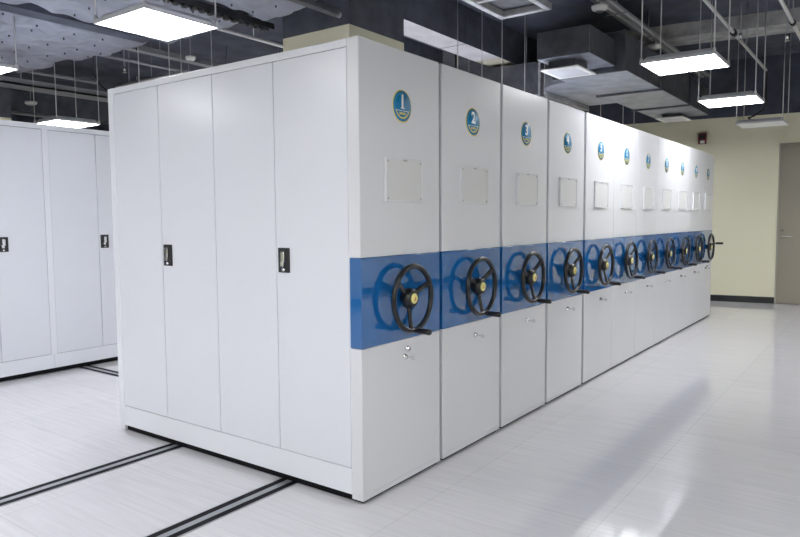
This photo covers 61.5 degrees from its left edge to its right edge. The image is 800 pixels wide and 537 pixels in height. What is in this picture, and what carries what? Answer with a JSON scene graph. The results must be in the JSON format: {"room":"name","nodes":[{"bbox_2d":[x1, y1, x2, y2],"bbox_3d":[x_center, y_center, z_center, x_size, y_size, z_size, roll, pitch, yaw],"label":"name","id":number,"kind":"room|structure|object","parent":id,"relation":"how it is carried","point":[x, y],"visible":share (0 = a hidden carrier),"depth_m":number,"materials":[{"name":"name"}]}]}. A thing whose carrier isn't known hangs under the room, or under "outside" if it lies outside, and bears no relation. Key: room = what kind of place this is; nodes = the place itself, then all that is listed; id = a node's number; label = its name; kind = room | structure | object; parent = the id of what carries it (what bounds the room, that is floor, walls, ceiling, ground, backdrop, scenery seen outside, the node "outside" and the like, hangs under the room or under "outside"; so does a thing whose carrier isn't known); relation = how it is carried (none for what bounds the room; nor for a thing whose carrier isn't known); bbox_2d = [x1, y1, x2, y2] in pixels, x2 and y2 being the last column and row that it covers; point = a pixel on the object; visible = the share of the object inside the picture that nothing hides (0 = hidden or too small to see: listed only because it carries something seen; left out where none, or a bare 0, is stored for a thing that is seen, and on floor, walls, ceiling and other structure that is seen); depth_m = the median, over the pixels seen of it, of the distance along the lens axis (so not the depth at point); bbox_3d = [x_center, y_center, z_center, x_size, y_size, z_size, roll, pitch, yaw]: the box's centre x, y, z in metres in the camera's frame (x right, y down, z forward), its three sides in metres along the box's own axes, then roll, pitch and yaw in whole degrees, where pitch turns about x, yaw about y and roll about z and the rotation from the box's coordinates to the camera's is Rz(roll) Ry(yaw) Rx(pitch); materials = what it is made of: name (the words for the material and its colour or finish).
{"room":"archive storage room","nodes":[
{"label":"archive storage room","id":0,"kind":"room"},
{"bbox_2d":[11,114,108,130],"bbox_3d":[-10.466,-1.463,13.037,0.200,4.000,16.200,3,5,36],"label":"wall","id":1,"kind":"structure","parent":0,"point":[20,118],"depth_m":15.49,"materials":[{"name":"beige paint"}]},
{"bbox_2d":[0,301,799,536],"bbox_3d":[-1.822,0.913,7.891,20.400,0.100,17.800,3,5,36],"label":"floor","id":2,"kind":"structure","parent":0,"point":[696,433],"depth_m":3.85,"materials":[{"name":"tile"}]},
{"bbox_2d":[0,72,10,120],"bbox_3d":[-6.805,-1.314,10.679,0.900,3.999,0.900,3,5,36],"label":"column","id":3,"kind":"structure","parent":2,"relation":"on","point":[5,104],"depth_m":10.62,"materials":[{"name":"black paint"}]},
{"bbox_2d":[0,120,117,381],"bbox_3d":[-3.569,-0.189,6.502,0.768,2.318,1.964,3,5,36],"label":"tall cabinet","id":4,"kind":"object","parent":2,"relation":"on","point":[58,297],"visible":0.86,"depth_m":6.32,"materials":[{"name":"white metal"}]},
{"bbox_2d":[0,443,182,506],"bbox_3d":[-0.782,1.056,5.154,0.128,0.004,13.800,3,5,36],"label":"rail","id":5,"kind":"object","parent":2,"relation":"on","point":[23,494],"visible":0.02,"depth_m":3.78,"materials":[{"name":"black"}]},
{"bbox_2d":[78,365,118,376],"bbox_3d":[-2.592,0.988,6.243,2.700,0.004,0.128,3,5,36],"label":"rail","id":6,"kind":"object","parent":2,"relation":"on","point":[89,367],"visible":0.1,"depth_m":6.43,"materials":[{"name":"black"}]},
{"bbox_2d":[145,478,297,536],"bbox_3d":[0.034,1.094,4.560,0.128,0.004,13.800,3,5,36],"label":"rail","id":7,"kind":"object","parent":2,"relation":"on","point":[208,516],"visible":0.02,"depth_m":3.32,"materials":[{"name":"black"}]},
{"bbox_2d":[108,35,439,502],"bbox_3d":[-0.783,-0.022,4.132,2.341,2.296,0.726,3,5,36],"label":"shelving unit","id":8,"kind":"object","parent":2,"relation":"on","point":[275,216],"visible":1,"depth_m":3.66,"materials":[{"name":"white metal"}]},
{"bbox_2d":[283,0,403,51],"bbox_3d":[-0.578,-1.098,7.175,0.900,3.999,0.900,3,5,36],"label":"column","id":9,"kind":"structure","parent":2,"relation":"on","point":[381,21],"depth_m":6.76,"materials":[{"name":"beige paint"}]},
{"bbox_2d":[439,64,500,459],"bbox_3d":[-0.345,-0.069,4.731,2.341,2.296,0.709,3,5,36],"label":"shelving unit","id":10,"kind":"object","parent":2,"relation":"on","point":[469,104],"visible":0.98,"depth_m":4.09,"materials":[{"name":"white metal"}]},
{"bbox_2d":[499,84,551,427],"bbox_3d":[0.090,-0.116,5.326,2.341,2.296,0.709,3,5,36],"label":"shelving unit","id":11,"kind":"object","parent":2,"relation":"on","point":[523,115],"visible":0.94,"depth_m":4.68,"materials":[{"name":"white metal"}]},
{"bbox_2d":[545,100,589,403],"bbox_3d":[0.527,-0.164,5.922,2.341,2.296,0.709,3,5,36],"label":"shelving unit","id":12,"kind":"object","parent":2,"relation":"on","point":[565,124],"visible":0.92,"depth_m":5.28,"materials":[{"name":"white metal"}]},
{"bbox_2d":[581,112,620,383],"bbox_3d":[0.969,-0.211,6.526,2.341,2.296,0.709,3,5,36],"label":"shelving unit","id":13,"kind":"object","parent":2,"relation":"on","point":[599,132],"visible":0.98,"depth_m":5.89,"materials":[{"name":"white metal"}]},
{"bbox_2d":[610,122,645,368],"bbox_3d":[1.387,-0.256,7.097,2.341,2.296,0.709,3,5,36],"label":"shelving unit","id":14,"kind":"object","parent":2,"relation":"on","point":[625,250],"visible":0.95,"depth_m":6.48,"materials":[{"name":"white metal"}]},
{"bbox_2d":[634,130,665,355],"bbox_3d":[1.805,-0.302,7.668,2.341,2.296,0.709,3,5,36],"label":"shelving unit","id":15,"kind":"object","parent":2,"relation":"on","point":[646,243],"visible":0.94,"depth_m":7.05,"materials":[{"name":"white metal"}]},
{"bbox_2d":[654,137,682,344],"bbox_3d":[2.223,-0.347,8.239,2.341,2.296,0.709,3,5,36],"label":"shelving unit","id":16,"kind":"object","parent":2,"relation":"on","point":[665,241],"visible":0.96,"depth_m":7.62,"materials":[{"name":"white metal"}]},
{"bbox_2d":[671,142,696,335],"bbox_3d":[2.641,-0.392,8.810,2.341,2.296,0.709,3,5,36],"label":"shelving unit","id":17,"kind":"object","parent":2,"relation":"on","point":[682,152],"visible":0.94,"depth_m":8.20,"materials":[{"name":"white metal"}]},
{"bbox_2d":[685,147,709,327],"bbox_3d":[3.059,-0.437,9.381,2.341,2.296,0.709,3,5,36],"label":"shelving unit","id":18,"kind":"object","parent":2,"relation":"on","point":[696,156],"visible":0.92,"depth_m":8.77,"materials":[{"name":"white metal"}]},
{"bbox_2d":[698,152,722,320],"bbox_3d":[3.477,-0.482,9.952,2.341,2.296,0.709,3,5,36],"label":"shelving unit","id":19,"kind":"object","parent":2,"relation":"on","point":[708,159],"visible":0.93,"depth_m":9.34,"materials":[{"name":"white metal"}]},
{"bbox_2d":[9,0,799,91],"bbox_3d":[-1.850,-3.166,7.589,20.400,0.080,17.800,3,5,36],"label":"ceiling","id":20,"kind":"structure","parent":0,"point":[563,14],"depth_m":9.77,"materials":[{"name":"paint"}]},
{"bbox_2d":[0,50,54,72],"bbox_3d":[-6.717,-2.544,5.329,0.876,0.699,7.744,3,5,36],"label":"duct","id":21,"kind":"object","parent":20,"relation":"hanging from","point":[24,63],"visible":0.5,"depth_m":8.04,"materials":[{"name":"grey"}]},
{"bbox_2d":[24,73,36,105],"bbox_3d":[-6.319,-3.087,11.487,0.198,0.590,0.198,3,5,36],"label":"smoke detector","id":22,"kind":"object","parent":20,"relation":"hanging from","point":[30,103],"visible":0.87,"depth_m":11.46,"materials":[{"name":"white plastic"}]},
{"bbox_2d":[11,111,52,117],"bbox_3d":[-8.155,-2.965,10.419,0.059,0.649,6.500,3,5,36],"label":"pipe","id":23,"kind":"object","parent":20,"relation":"hanging from","point":[12,112],"visible":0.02,"depth_m":12.30,"materials":[{"name":"grey metal"}]},
{"bbox_2d":[10,89,108,123],"bbox_3d":[-8.681,-3.064,10.796,0.400,0.499,14.500,3,5,36],"label":"beam","id":24,"kind":"structure","parent":20,"relation":"attached to","point":[46,104],"depth_m":13.20,"materials":[{"name":"black metal"}]},
{"bbox_2d":[25,70,96,83],"bbox_3d":[-5.769,-2.898,8.430,0.047,0.523,4.100,3,5,36],"label":"pipe","id":25,"kind":"object","parent":20,"relation":"hanging from","point":[34,72],"visible":0.73,"depth_m":9.65,"materials":[{"name":"grey metal"}]},
{"bbox_2d":[32,56,100,127],"bbox_3d":[-4.455,-2.566,8.947,0.596,1.280,0.596,3,5,36],"label":"lamp","id":26,"kind":"object","parent":20,"relation":"hanging from","point":[56,120],"visible":0.87,"depth_m":8.91,"materials":[{"name":"grey"}]},
{"bbox_2d":[37,120,96,127],"bbox_3d":[-4.451,-1.939,8.993,0.571,0.014,0.571,3,5,36],"label":"diffuser","id":27,"kind":"object","parent":26,"relation":"attached to","point":[67,123],"depth_m":8.94,"materials":[{"name":"white plastic"}]},
{"bbox_2d":[37,116,97,122],"bbox_3d":[-4.451,-1.972,8.991,0.560,0.036,0.560,3,5,36],"label":"tray","id":28,"kind":"object","parent":26,"relation":"on","point":[55,119],"depth_m":8.78,"materials":[{"name":"grey"}]},
{"bbox_2d":[0,73,136,102],"bbox_3d":[-6.088,-3.034,10.142,0.400,0.500,10.500,3,5,36],"label":"cable tray","id":29,"kind":"object","parent":20,"relation":"hanging from","point":[5,81],"visible":0.32,"depth_m":10.69,"materials":[{"name":"grey metal"}]},
{"bbox_2d":[0,10,145,61],"bbox_3d":[-5.581,-2.493,4.569,1.512,0.705,7.854,3,5,36],"label":"duct","id":30,"kind":"object","parent":20,"relation":"hanging from","point":[35,38],"visible":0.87,"depth_m":7.08,"materials":[{"name":"grey metal"}]},
{"bbox_2d":[0,16,18,74],"bbox_3d":[-3.866,-2.026,6.000,0.596,0.470,0.596,3,5,36],"label":"lamp","id":31,"kind":"object","parent":30,"relation":"hanging from","point":[5,67],"visible":1,"depth_m":6.06,"materials":[{"name":"grey plastic"}]},
{"bbox_2d":[0,61,13,65],"bbox_3d":[-3.864,-1.836,6.014,0.560,0.036,0.560,3,5,36],"label":"tray","id":32,"kind":"object","parent":31,"relation":"on","point":[2,63],"depth_m":6.02,"materials":[{"name":"grey"}]},
{"bbox_2d":[0,67,14,73],"bbox_3d":[-3.864,-1.803,6.017,0.571,0.014,0.571,3,5,36],"label":"diffuser","id":33,"kind":"object","parent":31,"relation":"attached to","point":[3,70],"depth_m":6.10,"materials":[{"name":"white plastic"}]},
{"bbox_2d":[0,2,152,42],"bbox_3d":[-4.808,-2.492,4.145,0.205,0.655,7.280,3,5,36],"label":"channel","id":34,"kind":"object","parent":20,"relation":"hanging from","point":[25,9],"visible":0.33,"depth_m":6.33,"materials":[{"name":"paint"}]},
{"bbox_2d":[93,56,107,91],"bbox_3d":[-4.184,-2.701,9.554,0.312,1.103,0.090,-1,4,-11],"label":"cable","id":35,"kind":"object","parent":20,"relation":"hanging from","point":[104,88],"visible":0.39,"depth_m":9.49,"materials":[{"name":"black plastic"}]},
{"bbox_2d":[122,49,126,72],"bbox_3d":[-3.744,-2.942,9.117,0.056,0.564,0.056,3,5,36],"label":"sprinkler","id":36,"kind":"object","parent":20,"relation":"hanging from","point":[124,67],"visible":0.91,"depth_m":9.12,"materials":[{"name":"grey metal"}]},
{"bbox_2d":[0,0,249,43],"bbox_3d":[-4.245,-2.436,3.643,1.262,0.701,7.930,3,5,36],"label":"duct","id":37,"kind":"object","parent":20,"relation":"hanging from","point":[82,10],"visible":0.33,"depth_m":6.00,"materials":[{"name":"grey metal"}]},
{"bbox_2d":[115,41,187,87],"bbox_3d":[-3.532,-2.950,9.458,1.700,0.601,0.044,3,5,36],"label":"pipe","id":38,"kind":"object","parent":20,"relation":"hanging from","point":[185,70],"visible":0.81,"depth_m":9.43,"materials":[{"name":"grey metal"}]},
{"bbox_2d":[96,46,226,71],"bbox_3d":[-2.837,-3.008,9.627,0.044,0.521,3.500,3,5,36],"label":"pipe","id":39,"kind":"object","parent":20,"relation":"hanging from","point":[109,56],"visible":0.28,"depth_m":8.86,"materials":[{"name":"grey metal"}]},
{"bbox_2d":[137,31,211,82],"bbox_3d":[-2.566,-2.485,7.670,0.596,1.280,0.596,3,5,36],"label":"suspension rod","id":40,"kind":"object","parent":20,"relation":"hanging from","point":[210,31],"visible":0.04,"depth_m":7.63,"materials":[{"name":"grey metal"}]},
{"bbox_2d":[185,38,194,61],"bbox_3d":[-2.620,-2.883,8.386,0.118,0.590,0.118,3,5,36],"label":"smoke detector","id":41,"kind":"object","parent":20,"relation":"hanging from","point":[189,58],"visible":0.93,"depth_m":8.38,"materials":[{"name":"white plastic"}]},
{"bbox_2d":[124,41,278,67],"bbox_3d":[-1.677,-3.040,10.079,0.120,0.540,5.400,3,5,36],"label":"cable tray","id":42,"kind":"object","parent":20,"relation":"hanging from","point":[142,49],"visible":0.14,"depth_m":8.40,"materials":[{"name":"grey metal"}]},
{"bbox_2d":[163,0,273,31],"bbox_3d":[-3.526,-2.430,3.459,0.092,0.754,7.680,3,5,36],"label":"cable tray","id":43,"kind":"object","parent":20,"relation":"hanging from","point":[201,7],"visible":0.98,"depth_m":6.07,"materials":[{"name":"black metal"}]},
{"bbox_2d":[215,16,282,47],"bbox_3d":[-1.307,-2.928,8.265,0.044,0.501,2.900,3,5,36],"label":"pipe","id":44,"kind":"object","parent":20,"relation":"hanging from","point":[226,30],"visible":0.29,"depth_m":7.71,"materials":[{"name":"grey metal"}]},
{"bbox_2d":[206,0,316,20],"bbox_3d":[-3.350,-2.399,3.028,0.671,0.697,7.989,3,5,36],"label":"duct","id":45,"kind":"object","parent":20,"relation":"hanging from","point":[264,10],"visible":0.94,"depth_m":5.99,"materials":[{"name":"grey metal"}]},
{"bbox_2d":[93,0,218,41],"bbox_3d":[-1.708,-1.940,4.701,0.596,0.480,0.596,3,5,36],"label":"lamp","id":46,"kind":"object","parent":45,"relation":"hanging from","point":[145,18],"visible":1,"depth_m":4.65,"materials":[{"name":"grey plastic"}]},
{"bbox_2d":[101,1,212,22],"bbox_3d":[-1.707,-1.745,4.715,0.560,0.036,0.560,3,5,36],"label":"tray","id":47,"kind":"object","parent":46,"relation":"on","point":[143,15],"depth_m":4.53,"materials":[{"name":"grey plastic"}]},
{"bbox_2d":[288,0,341,17],"bbox_3d":[-2.857,-2.095,3.071,0.080,0.058,7.800,3,5,36],"label":"conduit","id":48,"kind":"object","parent":45,"relation":"attached to","point":[311,4],"visible":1,"depth_m":5.96,"materials":[{"name":"grey metal"}]},
{"bbox_2d":[404,37,442,63],"bbox_3d":[0.028,-3.051,9.793,0.350,0.499,1.650,3,5,36],"label":"beam","id":49,"kind":"structure","parent":20,"relation":"attached to","point":[411,46],"depth_m":9.92,"materials":[{"name":"black metal"}]},
{"bbox_2d":[404,0,537,67],"bbox_3d":[0.896,-2.995,8.626,0.370,0.449,3.413,3,5,36],"label":"beam","id":50,"kind":"structure","parent":20,"relation":"attached to","point":[431,22],"depth_m":8.24,"materials":[{"name":"paint"}]},
{"bbox_2d":[457,0,525,90],"bbox_3d":[1.062,-2.520,7.805,0.596,1.280,0.596,3,5,36],"label":"rods","id":51,"kind":"object","parent":20,"relation":"hanging from","point":[457,0],"visible":0.07,"depth_m":7.73,"materials":[{"name":"grey metal"}]},
{"bbox_2d":[462,0,551,19],"bbox_3d":[0.890,-2.729,6.064,0.545,0.604,1.120,3,5,36],"label":"coil","id":52,"kind":"object","parent":20,"relation":"hanging from","point":[496,8],"visible":1,"depth_m":6.41,"materials":[{"name":"metal"}]},
{"bbox_2d":[468,27,587,112],"bbox_3d":[1.888,-2.806,10.034,1.190,1.050,1.900,3,5,36],"label":"box","id":53,"kind":"object","parent":20,"relation":"hanging from","point":[512,75],"visible":0.2,"depth_m":9.12,"materials":[{"name":"grey metal"}]},
{"bbox_2d":[534,24,708,117],"bbox_3d":[2.882,-2.522,9.143,1.465,0.500,5.000,3,5,36],"label":"air duct","id":54,"kind":"object","parent":53,"relation":"attached to","point":[614,57],"visible":0.87,"depth_m":8.22,"materials":[{"name":"metal"}]},
{"bbox_2d":[655,116,690,122],"bbox_3d":[4.398,-2.399,10.812,0.420,0.018,0.530,3,5,36],"label":"air diffuser","id":55,"kind":"object","parent":54,"relation":"attached to","point":[675,118],"visible":1,"depth_m":10.79,"materials":[{"name":"white plastic"}]},
{"bbox_2d":[590,0,709,77],"bbox_3d":[2.316,-2.955,7.288,0.240,0.352,8.800,3,5,36],"label":"pipe","id":56,"kind":"object","parent":20,"relation":"hanging from","point":[615,9],"visible":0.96,"depth_m":7.97,"materials":[{"name":"grey metal"}]},
{"bbox_2d":[591,1,607,12],"bbox_3d":[2.068,-2.710,6.955,0.168,0.110,0.168,3,5,36],"label":"smoke detector","id":57,"kind":"object","parent":56,"relation":"attached to","point":[601,7],"visible":1,"depth_m":6.91,"materials":[{"name":"white plastic"}]},
{"bbox_2d":[647,41,659,50],"bbox_3d":[3.237,-2.837,8.560,0.168,0.110,0.168,3,5,36],"label":"smoke detector","id":58,"kind":"object","parent":56,"relation":"attached to","point":[654,47],"visible":0.83,"depth_m":8.51,"materials":[{"name":"white plastic"}]},
{"bbox_2d":[639,0,730,75],"bbox_3d":[2.436,-2.374,5.706,0.596,1.280,0.596,3,5,36],"label":"lamp","id":59,"kind":"object","parent":20,"relation":"hanging from","point":[707,58],"visible":1,"depth_m":5.67,"materials":[{"name":"grey"}]},
{"bbox_2d":[644,48,712,59],"bbox_3d":[2.440,-1.781,5.750,0.560,0.036,0.560,3,5,36],"label":"tray","id":60,"kind":"object","parent":59,"relation":"on","point":[707,53],"depth_m":5.50,"materials":[{"name":"grey"}]},
{"bbox_2d":[643,54,726,74],"bbox_3d":[2.440,-1.747,5.752,0.571,0.014,0.571,3,5,36],"label":"diffuser","id":61,"kind":"object","parent":59,"relation":"attached to","point":[676,63],"depth_m":5.69,"materials":[{"name":"white plastic"}]},
{"bbox_2d":[605,7,799,45],"bbox_3d":[5.566,-3.136,8.255,8.500,0.179,0.500,2,5,28],"label":"beam","id":62,"kind":"structure","parent":20,"relation":"attached to","point":[687,33],"depth_m":8.79,"materials":[{"name":"grey concrete"}]},
{"bbox_2d":[697,0,766,107],"bbox_3d":[3.742,-2.521,7.558,0.596,1.280,0.596,3,5,36],"label":"lamp","id":63,"kind":"object","parent":20,"relation":"hanging from","point":[745,97],"visible":0.99,"depth_m":7.52,"materials":[{"name":"grey"}]},
{"bbox_2d":[700,91,753,98],"bbox_3d":[3.746,-1.927,7.601,0.560,0.036,0.560,3,5,36],"label":"tray","id":64,"kind":"object","parent":63,"relation":"on","point":[745,94],"depth_m":7.36,"materials":[{"name":"grey"}]},
{"bbox_2d":[699,96,761,107],"bbox_3d":[3.746,-1.893,7.604,0.571,0.014,0.571,3,5,36],"label":"diffuser","id":65,"kind":"object","parent":63,"relation":"attached to","point":[708,101],"depth_m":7.54,"materials":[{"name":"white plastic"}]},
{"bbox_2d":[703,0,767,118],"bbox_3d":[2.931,-2.468,6.557,0.255,1.226,7.287,3,5,36],"label":"conduit","id":66,"kind":"object","parent":20,"relation":"hanging from","point":[733,32],"visible":0.9,"depth_m":7.97,"materials":[{"name":"grey metal"}]},
{"bbox_2d":[737,0,742,40],"bbox_3d":[3.732,-2.824,7.354,0.056,0.644,0.056,3,5,36],"label":"sprinkler","id":67,"kind":"object","parent":20,"relation":"hanging from","point":[740,33],"visible":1,"depth_m":7.36,"materials":[{"name":"grey metal"}]},
{"bbox_2d":[735,33,790,128],"bbox_3d":[5.134,-2.673,9.494,0.596,1.280,0.596,3,5,36],"label":"lamp","id":68,"kind":"object","parent":20,"relation":"hanging from","point":[774,121],"visible":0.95,"depth_m":9.43,"materials":[{"name":"grey metal"}]},
{"bbox_2d":[737,117,781,122],"bbox_3d":[5.139,-2.080,9.538,0.560,0.036,0.560,3,5,36],"label":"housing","id":69,"kind":"object","parent":68,"relation":"on","point":[774,119],"depth_m":9.31,"materials":[{"name":"grey metal"}]},
{"bbox_2d":[738,121,786,128],"bbox_3d":[5.139,-2.046,9.540,0.571,0.014,0.571,3,5,36],"label":"diffuser","id":70,"kind":"object","parent":68,"relation":"attached to","point":[742,124],"depth_m":9.50,"materials":[{"name":"white plastic"}]},
{"bbox_2d":[784,0,789,41],"bbox_3d":[4.180,-2.799,7.240,0.056,0.684,0.056,3,5,36],"label":"sprinkler","id":71,"kind":"object","parent":20,"relation":"hanging from","point":[787,34],"visible":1,"depth_m":7.25,"materials":[{"name":"grey metal"}]},
{"bbox_2d":[779,0,799,39],"bbox_3d":[3.558,-2.775,6.269,0.059,0.579,7.600,3,5,36],"label":"conduit","id":72,"kind":"object","parent":20,"relation":"hanging from","point":[792,22],"visible":1,"depth_m":6.97,"materials":[{"name":"grey metal"}]},
{"bbox_2d":[540,64,595,78],"bbox_3d":[1.815,-2.118,7.249,0.420,0.018,0.530,3,5,36],"label":"air diffuser","id":73,"kind":"object","parent":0,"point":[571,71],"visible":1,"depth_m":7.22,"materials":[{"name":"white plastic"}]},
{"bbox_2d":[589,53,799,296],"bbox_3d":[1.998,-1.561,13.186,20.900,4.000,0.200,2,5,28],"label":"wall","id":74,"kind":"structure","parent":0,"point":[746,161],"depth_m":11.12,"materials":[{"name":"beige paint"}]},
{"bbox_2d":[698,133,706,143],"bbox_3d":[5.093,-2.187,11.321,0.130,0.180,0.071,2,5,28],"label":"fire alarm","id":75,"kind":"object","parent":74,"relation":"attached to","point":[702,137],"visible":1,"depth_m":11.29,"materials":[{"name":"red plastic"}]},
{"bbox_2d":[710,295,773,303],"bbox_3d":[2.093,0.393,13.165,19.600,0.105,0.014,2,5,28],"label":"baseboard","id":76,"kind":"structure","parent":74,"relation":"attached to","point":[728,298],"depth_m":11.22,"materials":[{"name":"black"}]},
{"bbox_2d":[774,142,799,303],"bbox_3d":[6.617,-0.711,10.744,1.045,2.600,0.172,2,5,28],"label":"trim","id":77,"kind":"structure","parent":74,"relation":"attached to","point":[793,143],"depth_m":10.89,"materials":[{"name":"silver metal"}]},
{"bbox_2d":[776,144,799,303],"bbox_3d":[6.612,-0.696,10.736,0.993,2.571,0.192,2,5,28],"label":"door","id":78,"kind":"structure","parent":74,"relation":"in","point":[788,258],"depth_m":10.87,"materials":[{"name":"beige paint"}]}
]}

